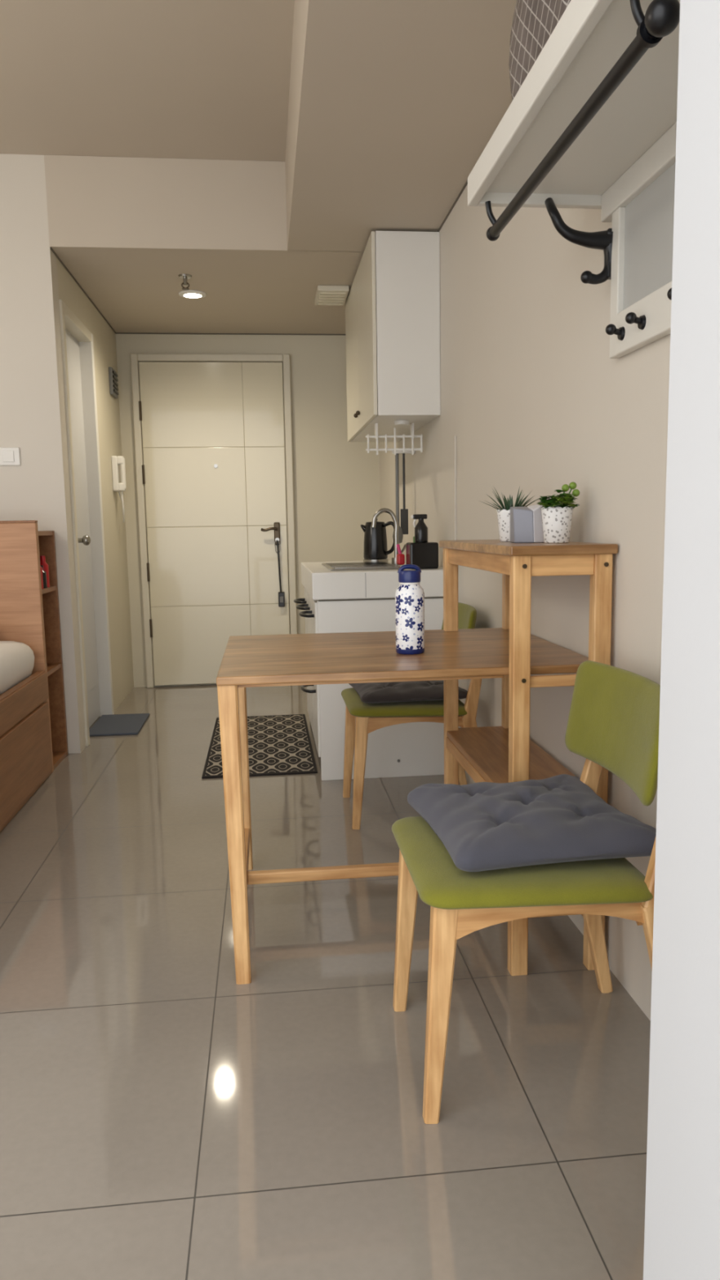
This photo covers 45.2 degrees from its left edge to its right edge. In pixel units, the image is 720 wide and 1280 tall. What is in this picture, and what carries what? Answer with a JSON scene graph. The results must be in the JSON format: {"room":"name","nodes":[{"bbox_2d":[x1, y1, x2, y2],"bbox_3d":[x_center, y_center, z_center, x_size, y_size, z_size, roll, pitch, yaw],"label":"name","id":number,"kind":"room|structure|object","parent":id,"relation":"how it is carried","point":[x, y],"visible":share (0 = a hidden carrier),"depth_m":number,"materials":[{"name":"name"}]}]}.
{"room":"studio apartment","nodes":[
{"label":"studio apartment","id":0,"kind":"room"},
{"bbox_2d":[0,154,39,530],"bbox_3d":[-2.511,-0.822,3.865,2.080,2.800,0.120,-2,8,-6],"label":"wall","id":1,"kind":"structure","parent":0,"point":[19,500],"depth_m":3.86,"materials":[{"name":"paint"}]},
{"bbox_2d":[0,447,20,466],"bbox_3d":[-1.584,-0.827,3.899,0.100,0.080,0.014,-2,8,-6],"label":"light switch","id":2,"kind":"object","parent":1,"relation":"attached to","point":[8,455],"visible":1,"depth_m":3.90,"materials":[{"name":"white plastic"}]},
{"bbox_2d":[58,299,89,746],"bbox_3d":[-1.411,-0.520,4.113,0.122,2.100,0.050,-2,8,-6],"label":"frame","id":3,"kind":"object","parent":1,"relation":"attached to","point":[60,301],"visible":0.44,"depth_m":4.10,"materials":[{"name":"beige paint"}]},
{"bbox_2d":[15,154,133,753],"bbox_3d":[-1.505,-0.958,4.766,0.120,2.800,1.710,-2,8,-6],"label":"wall","id":4,"kind":"structure","parent":0,"point":[46,282],"depth_m":4.00,"materials":[{"name":"paint"}]},
{"bbox_2d":[63,302,91,542],"bbox_3d":[-1.457,-1.054,4.388,0.122,1.112,0.640,-2,8,-6],"label":"door","id":5,"kind":"structure","parent":4,"relation":"in","point":[73,325],"depth_m":4.34,"materials":[{"name":"beige paint"}]},
{"bbox_2d":[65,328,100,727],"bbox_3d":[-1.476,-0.544,4.453,0.045,2.040,0.640,-2,8,-6],"label":"leaf","id":6,"kind":"object","parent":5,"relation":"attached to","point":[72,344],"visible":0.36,"depth_m":4.68,"materials":[{"name":"paint"}]},
{"bbox_2d":[66,359,97,693],"bbox_3d":[-1.452,-0.564,4.453,0.005,1.700,0.500,-2,8,-6],"label":"rail","id":7,"kind":"object","parent":6,"relation":"attached to","point":[73,371],"depth_m":4.56,"materials":[{"name":"white wood"}]},
{"bbox_2d":[81,534,90,545],"bbox_3d":[-1.363,-0.496,4.309,0.042,0.052,0.052,-2,8,-6],"label":"handle","id":8,"kind":"object","parent":6,"relation":"attached to","point":[86,540],"visible":1,"depth_m":4.29,"materials":[{"name":"metal"}]},
{"bbox_2d":[49,247,115,333],"bbox_3d":[-1.458,-1.838,4.653,0.005,0.007,1.704,-2,8,-6],"label":"trim","id":9,"kind":"structure","parent":4,"relation":"attached to","point":[51,248],"depth_m":4.42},
{"bbox_2d":[79,333,114,716],"bbox_3d":[-1.486,-0.609,4.793,0.122,2.100,0.050,-2,8,-6],"label":"door","id":10,"kind":"structure","parent":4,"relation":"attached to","point":[86,358],"depth_m":4.77,"materials":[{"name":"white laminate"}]},
{"bbox_2d":[108,367,119,398],"bbox_3d":[-1.507,-1.573,5.299,0.028,0.160,0.180,-2,8,-6],"label":"air vent","id":11,"kind":"object","parent":4,"relation":"in","point":[113,375],"visible":1,"depth_m":5.23,"materials":[{"name":"grey plastic"}]},
{"bbox_2d":[111,455,126,522],"bbox_3d":[-1.461,-0.918,5.283,0.075,0.397,0.130,-2,8,-6],"label":"phone","id":12,"kind":"object","parent":4,"relation":"attached to","point":[118,467],"visible":1,"depth_m":5.22,"materials":[{"name":"white plastic"}]},
{"bbox_2d":[0,0,294,161],"bbox_3d":[-1.819,-1.938,2.072,3.345,0.120,3.580,-2,8,-6],"label":"ceiling","id":13,"kind":"structure","parent":0,"point":[183,79],"depth_m":3.13,"materials":[{"name":"paint"}]},
{"bbox_2d":[44,155,364,333],"bbox_3d":[-0.585,-2.064,4.772,1.780,0.379,1.814,-2,8,-6],"label":"ceiling","id":14,"kind":"structure","parent":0,"point":[126,229],"depth_m":3.90,"materials":[{"name":"beige paint"}]},
{"bbox_2d":[177,274,191,290],"bbox_3d":[-0.866,-1.773,4.289,0.070,0.069,0.070,-2,8,-6],"label":"sprinkler","id":15,"kind":"object","parent":14,"relation":"attached to","point":[184,277],"visible":1,"depth_m":4.28,"materials":[{"name":"metal"}]},
{"bbox_2d":[178,290,206,298],"bbox_3d":[-0.892,-1.838,4.612,0.144,0.014,0.144,-2,8,-6],"label":"recessed light","id":16,"kind":"object","parent":14,"relation":"in","point":[185,294],"depth_m":4.59,"materials":[{"name":"white plastic"}]},
{"bbox_2d":[314,284,349,306],"bbox_3d":[-0.154,-1.845,4.643,0.165,0.035,0.300,-2,8,-6],"label":"ceiling air vent","id":17,"kind":"object","parent":14,"relation":"attached to","point":[325,295],"depth_m":4.57,"materials":[{"name":"white plastic"}]},
{"bbox_2d":[115,333,380,687],"bbox_3d":[-0.759,-1.101,5.748,1.780,2.800,0.100,-2,8,-6],"label":"wall","id":18,"kind":"structure","parent":0,"point":[336,481],"depth_m":5.72,"materials":[{"name":"paint"}]},
{"bbox_2d":[138,400,142,420],"bbox_3d":[-1.405,-1.465,5.532,0.016,0.120,0.016,-2,8,-6],"label":"hinge","id":19,"kind":"object","parent":18,"relation":"attached to","point":[140,402],"visible":1,"depth_m":5.53,"materials":[{"name":"brown metal"}]},
{"bbox_2d":[129,353,154,688],"bbox_3d":[-1.419,-0.751,5.646,0.045,2.155,0.044,-2,8,-6],"label":"frame","id":20,"kind":"object","parent":18,"relation":"attached to","point":[134,359],"visible":1,"depth_m":5.62,"materials":[{"name":"beige paint"}]},
{"bbox_2d":[142,465,145,484],"bbox_3d":[-1.398,-1.068,5.585,0.016,0.120,0.016,-2,8,-6],"label":"hinge","id":21,"kind":"object","parent":18,"relation":"attached to","point":[143,466],"visible":1,"depth_m":5.58,"materials":[{"name":"brown metal"}]},
{"bbox_2d":[146,563,150,581],"bbox_3d":[-1.387,-0.444,5.668,0.016,0.120,0.016,-2,8,-6],"label":"hinge","id":22,"kind":"object","parent":18,"relation":"attached to","point":[148,564],"visible":1,"depth_m":5.66,"materials":[{"name":"brown metal"}]},
{"bbox_2d":[149,618,152,637],"bbox_3d":[-1.381,-0.077,5.716,0.016,0.120,0.016,-2,8,-6],"label":"hinge","id":23,"kind":"object","parent":18,"relation":"attached to","point":[150,620],"visible":1,"depth_m":5.71,"materials":[{"name":"brown metal"}]},
{"bbox_2d":[137,353,283,530],"bbox_3d":[-0.946,-1.270,5.608,0.920,1.131,0.089,-2,8,-6],"label":"door frame","id":24,"kind":"structure","parent":18,"relation":"in","point":[182,357],"depth_m":5.54,"materials":[{"name":"beige paint"}]},
{"bbox_2d":[138,361,289,685],"bbox_3d":[-0.940,-0.748,5.706,0.914,2.094,0.029,-2,8,-6],"label":"leaf","id":25,"kind":"object","parent":24,"relation":"attached to","point":[244,446],"visible":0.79,"depth_m":5.67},
{"bbox_2d":[138,362,244,447],"bbox_3d":[-1.081,-1.514,5.575,0.648,0.534,0.004,-2,8,-6],"label":"panel","id":26,"kind":"object","parent":25,"relation":"attached to","point":[184,404],"visible":1,"depth_m":5.57,"materials":[{"name":"beige paint"}]},
{"bbox_2d":[142,447,247,527],"bbox_3d":[-1.072,-0.996,5.644,0.648,0.508,0.004,-2,8,-6],"label":"panel","id":27,"kind":"object","parent":25,"relation":"attached to","point":[184,487],"visible":1,"depth_m":5.64,"materials":[{"name":"beige paint"}]},
{"bbox_2d":[146,525,249,606],"bbox_3d":[-1.063,-0.486,5.711,0.648,0.518,0.004,-2,8,-6],"label":"panel","id":28,"kind":"object","parent":25,"relation":"attached to","point":[197,566],"visible":1,"depth_m":5.71,"materials":[{"name":"beige paint"}]},
{"bbox_2d":[151,604,250,685],"bbox_3d":[-1.054,0.034,5.780,0.648,0.526,0.004,-2,8,-6],"label":"panel","id":29,"kind":"object","parent":25,"relation":"attached to","point":[189,643],"visible":0.76,"depth_m":5.77,"materials":[{"name":"beige paint"}]},
{"bbox_2d":[241,362,284,446],"bbox_3d":[-0.628,-1.529,5.623,0.258,0.534,0.004,-2,8,-6],"label":"panel","id":30,"kind":"object","parent":25,"relation":"attached to","point":[262,382],"visible":1,"depth_m":5.62,"materials":[{"name":"beige paint"}]},
{"bbox_2d":[244,446,286,525],"bbox_3d":[-0.620,-1.010,5.692,0.258,0.508,0.004,-2,8,-6],"label":"panel","id":31,"kind":"object","parent":25,"relation":"attached to","point":[265,480],"visible":1,"depth_m":5.69,"materials":[{"name":"beige paint"}]},
{"bbox_2d":[247,525,288,604],"bbox_3d":[-0.611,-0.500,5.760,0.258,0.518,0.004,-2,8,-6],"label":"panel","id":32,"kind":"object","parent":25,"relation":"attached to","point":[264,575],"visible":1,"depth_m":5.76,"materials":[{"name":"beige paint"}]},
{"bbox_2d":[249,603,289,635],"bbox_3d":[-0.602,0.020,5.828,0.258,0.526,0.004,-2,8,-6],"label":"panel","id":33,"kind":"object","parent":25,"relation":"attached to","point":[265,619],"visible":0.46,"depth_m":5.80,"materials":[{"name":"beige paint"}]},
{"bbox_2d":[273,522,280,545],"bbox_3d":[-0.549,-0.704,5.734,0.040,0.150,0.016,-2,8,-6],"label":"escutcheon","id":34,"kind":"object","parent":25,"relation":"attached to","point":[277,533],"visible":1,"depth_m":5.72,"materials":[{"name":"brown metal"}]},
{"bbox_3d":[-0.547,-0.663,5.727,0.028,0.028,0.010,-2,8,-6],"label":"lock","id":35,"kind":"object","parent":34,"relation":"attached to","visible":0},
{"bbox_2d":[274,540,280,553],"bbox_3d":[-0.546,-0.617,5.723,0.039,0.086,0.006,-2,8,-6],"label":"ring","id":36,"kind":"object","parent":35,"relation":"hanging from","point":[275,540],"visible":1,"depth_m":5.72,"materials":[{"name":"metal"}]},
{"bbox_2d":[276,540,281,591],"bbox_3d":[-0.536,-0.488,5.740,0.025,0.340,0.014,-2,8,-6],"label":"lanyard","id":37,"kind":"object","parent":35,"relation":"hanging from","point":[277,547],"visible":1,"depth_m":5.74,"materials":[{"name":"black fabric"}]},
{"bbox_2d":[278,591,284,607],"bbox_3d":[-0.523,-0.271,5.770,0.042,0.100,0.010,-2,8,-6],"label":"tag","id":38,"kind":"object","parent":37,"relation":"hanging from","point":[280,593],"visible":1,"depth_m":5.77,"materials":[{"name":"black plastic"}]},
{"bbox_2d":[261,527,277,531],"bbox_3d":[-0.595,-0.726,5.672,0.112,0.028,0.020,-2,8,-6],"label":"lever","id":39,"kind":"object","parent":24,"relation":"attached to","point":[268,528],"visible":1,"depth_m":5.66,"materials":[{"name":"brown metal"}]},
{"bbox_2d":[115,332,345,335],"bbox_3d":[-0.719,-1.974,5.585,1.680,0.007,0.006,-2,8,-6],"label":"trim","id":40,"kind":"structure","parent":18,"relation":"attached to","point":[116,332],"depth_m":5.57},
{"bbox_2d":[282,354,297,634],"bbox_3d":[-0.460,-0.781,5.749,0.045,2.155,0.044,-2,8,-6],"label":"frame","id":41,"kind":"object","parent":18,"relation":"attached to","point":[286,373],"visible":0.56,"depth_m":5.70,"materials":[{"name":"beige paint"}]},
{"bbox_2d":[0,684,650,1279],"bbox_3d":[-1.382,0.835,2.259,4.080,0.100,7.340,-2,8,-6],"label":"floor","id":42,"kind":"structure","parent":0,"point":[164,1116],"depth_m":1.72,"materials":[{"name":"tile"}]},
{"bbox_2d":[0,520,68,832],"bbox_3d":[-2.095,0.178,2.756,1.709,1.095,2.405,-2,8,-6],"label":"bed","id":43,"kind":"object","parent":42,"relation":"on","point":[33,738],"visible":1,"depth_m":3.65,"materials":[{"name":"brown wood"}]},
{"bbox_2d":[40,565,43,589],"bbox_3d":[-1.397,-0.285,3.744,0.044,0.130,0.044,-2,8,-6],"label":"bottle","id":44,"kind":"object","parent":43,"relation":"on","point":[42,572],"depth_m":3.74,"materials":[{"name":"red plastic"}]},
{"bbox_2d":[40,564,47,588],"bbox_3d":[-1.403,-0.278,3.800,0.048,0.100,0.048,-2,8,-6],"label":"bottle","id":45,"kind":"object","parent":43,"relation":"on","point":[44,566],"depth_m":3.80,"materials":[{"name":"black plastic"}]},
{"bbox_2d":[40,555,49,589],"bbox_3d":[-1.403,-0.297,3.798,0.048,0.140,0.154,-2,8,-6],"label":"bottle","id":46,"kind":"object","parent":43,"relation":"on","point":[43,565],"visible":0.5,"depth_m":3.83,"materials":[{"name":"red plastic"}]},
{"bbox_2d":[38,530,53,535],"bbox_3d":[-1.484,-0.467,3.800,0.197,0.020,0.265,-2,8,-6],"label":"storage shelf","id":47,"kind":"object","parent":43,"relation":"attached to","point":[40,532],"depth_m":3.82,"materials":[{"name":"brown wood"}]},
{"bbox_2d":[41,585,56,594],"bbox_3d":[-1.479,-0.220,3.833,0.197,0.020,0.265,-2,8,-6],"label":"storage shelf","id":48,"kind":"object","parent":43,"relation":"attached to","point":[51,589],"depth_m":3.91,"materials":[{"name":"brown wood"}]},
{"bbox_2d":[46,662,61,676],"bbox_3d":[-1.473,0.137,3.880,0.197,0.020,0.265,-2,8,-6],"label":"storage shelf","id":49,"kind":"object","parent":43,"relation":"attached to","point":[51,668],"depth_m":3.94,"materials":[{"name":"brown wood"}]},
{"bbox_2d":[52,751,66,769],"bbox_3d":[-1.466,0.553,3.935,0.197,0.020,0.265,-2,8,-6],"label":"storage shelf","id":50,"kind":"object","parent":43,"relation":"attached to","point":[58,756],"depth_m":3.98,"materials":[{"name":"brown wood"}]},
{"bbox_2d":[88,713,149,736],"bbox_3d":[-1.303,0.456,4.681,0.265,0.012,0.475,-2,8,-6],"label":"door mat","id":51,"kind":"object","parent":42,"relation":"on","point":[131,723],"visible":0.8,"depth_m":4.64,"materials":[{"name":"grey fabric"}]},
{"bbox_2d":[201,714,317,778],"bbox_3d":[-0.489,0.500,4.252,0.490,0.008,1.160,-2,8,-6],"label":"runner rug","id":52,"kind":"object","parent":42,"relation":"on","point":[278,744],"visible":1,"depth_m":4.11,"materials":[{"name":"black fabric"}]},
{"bbox_2d":[293,435,456,780],"bbox_3d":[0.024,-0.181,4.034,0.643,1.400,1.046,-2,8,-6],"label":"kitchen cabinet","id":53,"kind":"object","parent":42,"relation":"on","point":[348,601],"depth_m":3.60,"materials":[{"name":"white laminate"}]},
{"bbox_2d":[321,561,399,570],"bbox_3d":[0.000,-0.337,3.903,0.310,0.011,0.580,-2,8,-6],"label":"sink","id":54,"kind":"object","parent":53,"relation":"in","point":[378,565],"visible":0.89,"depth_m":3.72,"materials":[{"name":"metal"}]},
{"bbox_2d":[395,544,404,564],"bbox_3d":[0.175,-0.372,3.755,0.032,0.089,0.060,-2,8,-6],"label":"soap bottle","id":55,"kind":"object","parent":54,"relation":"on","point":[400,557],"visible":1,"depth_m":3.73,"materials":[{"name":"plastic"}]},
{"bbox_2d":[301,560,443,599],"bbox_3d":[0.046,-0.291,4.023,0.593,0.110,1.045,-2,8,-6],"label":"countertop","id":56,"kind":"structure","parent":53,"relation":"on","point":[321,583],"depth_m":3.50,"materials":[{"name":"white laminate"}]},
{"bbox_2d":[360,518,394,562],"bbox_3d":[0.087,-0.492,4.255,0.129,0.224,0.172,-5,9,-30],"label":"electric kettle","id":57,"kind":"object","parent":53,"relation":"on","point":[375,548],"visible":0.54,"depth_m":4.23,"materials":[{"name":"metal"}]},
{"bbox_2d":[371,508,405,565],"bbox_3d":[0.139,-0.472,3.957,0.167,0.261,0.072,1,8,16],"label":"kitchen faucet","id":58,"kind":"object","parent":53,"relation":"on","point":[380,511],"visible":0.76,"depth_m":3.94,"materials":[{"name":"metal"}]},
{"bbox_2d":[405,514,438,568],"bbox_3d":[0.261,-0.416,3.647,0.120,0.226,0.120,-2,8,-6],"label":"caddy","id":59,"kind":"object","parent":53,"relation":"on","point":[420,553],"visible":0.98,"depth_m":3.60,"materials":[{"name":"black plastic"}]},
{"bbox_2d":[414,518,427,542],"bbox_3d":[0.257,-0.460,3.631,0.056,0.100,0.056,-2,8,-6],"label":"bottle","id":60,"kind":"object","parent":59,"relation":"on","point":[420,529],"depth_m":3.61,"materials":[{"name":"black plastic"}]},
{"bbox_2d":[341,602,481,829],"bbox_3d":[0.194,0.255,3.185,0.500,0.758,0.434,-2,8,-6],"label":"dining chair","id":61,"kind":"object","parent":42,"relation":"on","point":[362,718],"visible":0.4,"depth_m":2.99,"materials":[{"name":"green fabric"}]},
{"bbox_2d":[348,680,467,703],"bbox_3d":[0.169,0.166,3.175,0.397,0.065,0.397,-2,8,-6],"label":"seat cushion","id":62,"kind":"object","parent":61,"relation":"on","point":[412,691],"visible":0.62,"depth_m":3.02,"materials":[{"name":"grey fabric"}]},
{"bbox_2d":[216,539,617,984],"bbox_3d":[0.093,0.247,2.313,0.891,1.000,0.785,-2,8,-6],"label":"table","id":63,"kind":"object","parent":42,"relation":"on","point":[506,753],"visible":0.62,"depth_m":2.02,"materials":[{"name":"brown wood"}]},
{"bbox_2d":[395,564,424,654],"bbox_3d":[0.127,-0.080,2.200,0.074,0.225,0.074,-2,8,-6],"label":"water bottle","id":64,"kind":"object","parent":63,"relation":"on","point":[409,595],"visible":1,"depth_m":2.17,"materials":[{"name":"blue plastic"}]},
{"bbox_2d":[482,486,538,542],"bbox_3d":[0.402,-0.338,2.307,0.163,0.149,0.148,1,8,17],"label":"aloe","id":65,"kind":"object","parent":63,"relation":"on","point":[503,514],"visible":0.62,"depth_m":2.29,"materials":[{"name":"plant"}]},
{"bbox_2d":[496,509,510,542],"bbox_3d":[0.403,-0.306,2.308,0.077,0.086,0.077,-2,8,-6],"label":"pot","id":66,"kind":"object","parent":65,"relation":"on","point":[503,515],"depth_m":2.28,"materials":[{"name":"ceramic"}]},
{"bbox_2d":[446,725,575,782],"bbox_3d":[0.415,0.330,2.377,0.222,0.018,0.726,-2,8,-6],"label":"shelf","id":67,"kind":"object","parent":63,"relation":"attached to","point":[484,750],"depth_m":2.41,"materials":[{"name":"brown wood"}]},
{"bbox_2d":[510,504,544,542],"bbox_3d":[0.415,-0.290,2.154,0.079,0.094,0.088,-2,8,-6],"label":"packet","id":68,"kind":"object","parent":63,"relation":"on","point":[526,522],"visible":0.89,"depth_m":2.12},
{"bbox_2d":[439,539,617,555],"bbox_3d":[0.406,-0.248,2.283,0.244,0.022,0.785,-2,8,-6],"label":"shelf","id":69,"kind":"object","parent":63,"relation":"attached to","point":[471,547],"depth_m":1.92,"materials":[{"name":"brown wood"}]},
{"bbox_2d":[537,481,579,543],"bbox_3d":[0.471,-0.303,2.061,0.107,0.144,0.109,-2,8,-6],"label":"potted succulent","id":70,"kind":"object","parent":63,"relation":"on","point":[556,521],"visible":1,"depth_m":2.04,"materials":[{"name":"white ceramic"}]},
{"bbox_2d":[540,506,573,543],"bbox_3d":[0.470,-0.275,2.066,0.077,0.086,0.077,-2,8,-6],"label":"pot","id":71,"kind":"object","parent":70,"relation":"on","point":[556,521],"depth_m":2.04,"materials":[{"name":"ceramic"}]},
{"bbox_2d":[391,660,660,1124],"bbox_3d":[0.334,0.449,1.699,0.500,0.758,0.434,-2,8,-6],"label":"dining chair","id":72,"kind":"object","parent":42,"relation":"on","point":[613,723],"visible":0.77,"depth_m":1.54,"materials":[{"name":"green fabric"}]},
{"bbox_2d":[407,773,656,871],"bbox_3d":[0.333,0.346,1.724,0.404,0.082,0.404,-2,8,-10],"label":"seat cushion","id":73,"kind":"object","parent":72,"relation":"on","point":[482,826],"visible":0.94,"depth_m":1.60,"materials":[{"name":"grey fabric"}]},
{"bbox_2d":[284,0,516,252],"bbox_3d":[0.220,-1.803,2.239,0.735,0.500,3.430,-2,8,-6],"label":"ceiling beam","id":74,"kind":"structure","parent":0,"point":[393,105],"depth_m":2.63,"materials":[{"name":"beige paint"}]},
{"bbox_2d":[378,184,670,1020],"bbox_3d":[0.445,-0.813,3.413,0.100,2.800,5.040,-2,8,-6],"label":"wall","id":75,"kind":"structure","parent":0,"point":[533,398],"depth_m":2.33,"materials":[{"name":"paint"}]},
{"bbox_2d":[345,231,440,442],"bbox_3d":[0.124,-1.427,4.292,0.312,0.758,1.200,-2,8,-6],"label":"upper cabinet","id":76,"kind":"object","parent":75,"relation":"attached to","point":[393,302],"visible":1,"depth_m":3.72,"materials":[{"name":"white laminate"}]},
{"bbox_2d":[365,420,422,455],"bbox_3d":[0.168,-0.933,3.998,0.270,0.145,0.155,-2,8,-6],"label":"rack","id":77,"kind":"object","parent":76,"relation":"hanging from","point":[400,423],"visible":1,"depth_m":4.05,"materials":[{"name":"white metal"}]},
{"bbox_2d":[394,420,409,426],"bbox_3d":[0.191,-0.990,3.950,0.070,0.020,0.070,-2,8,-6],"label":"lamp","id":78,"kind":"object","parent":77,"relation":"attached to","point":[400,423],"depth_m":3.92,"materials":[{"name":"white plastic"}]},
{"bbox_2d":[391,450,415,544],"bbox_3d":[0.224,-0.733,4.444,0.121,0.480,0.056,-2,8,-6],"label":"hanging utensils","id":79,"kind":"object","parent":77,"relation":"hanging from","point":[403,530],"visible":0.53,"depth_m":4.44,"materials":[{"name":"grey plastic"}]},
{"bbox_2d":[392,525,403,544],"bbox_3d":[0.195,-0.544,4.465,0.056,0.100,0.056,-2,8,-6],"label":"bowl","id":80,"kind":"object","parent":79,"relation":"on","point":[400,529],"depth_m":4.45,"materials":[{"name":"metal"}]},
{"bbox_2d":[437,180,467,231],"bbox_3d":[0.382,-1.685,3.254,0.005,0.007,4.904,-2,8,-6],"label":"trim","id":81,"kind":"structure","parent":75,"relation":"attached to","point":[466,183],"depth_m":3.39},
{"bbox_2d":[467,0,679,358],"bbox_3d":[0.449,-0.749,1.423,0.317,0.395,1.040,-2,8,-6],"label":"shelf","id":82,"kind":"object","parent":75,"relation":"attached to","point":[592,124],"visible":0.88,"depth_m":1.61,"materials":[{"name":"white paint"}]},
{"bbox_2d":[508,0,571,99],"bbox_3d":[0.406,-1.102,1.530,0.208,0.330,0.384,-2,8,-6],"label":"basket","id":83,"kind":"object","parent":82,"relation":"on","point":[534,21],"visible":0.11,"depth_m":1.56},
{"bbox_2d":[643,0,719,1279],"bbox_3d":[0.568,-0.470,0.813,0.470,2.800,0.200,-2,8,-6],"label":"wall","id":84,"kind":"structure","parent":0,"point":[682,1233],"depth_m":0.89,"materials":[{"name":"white paint"}]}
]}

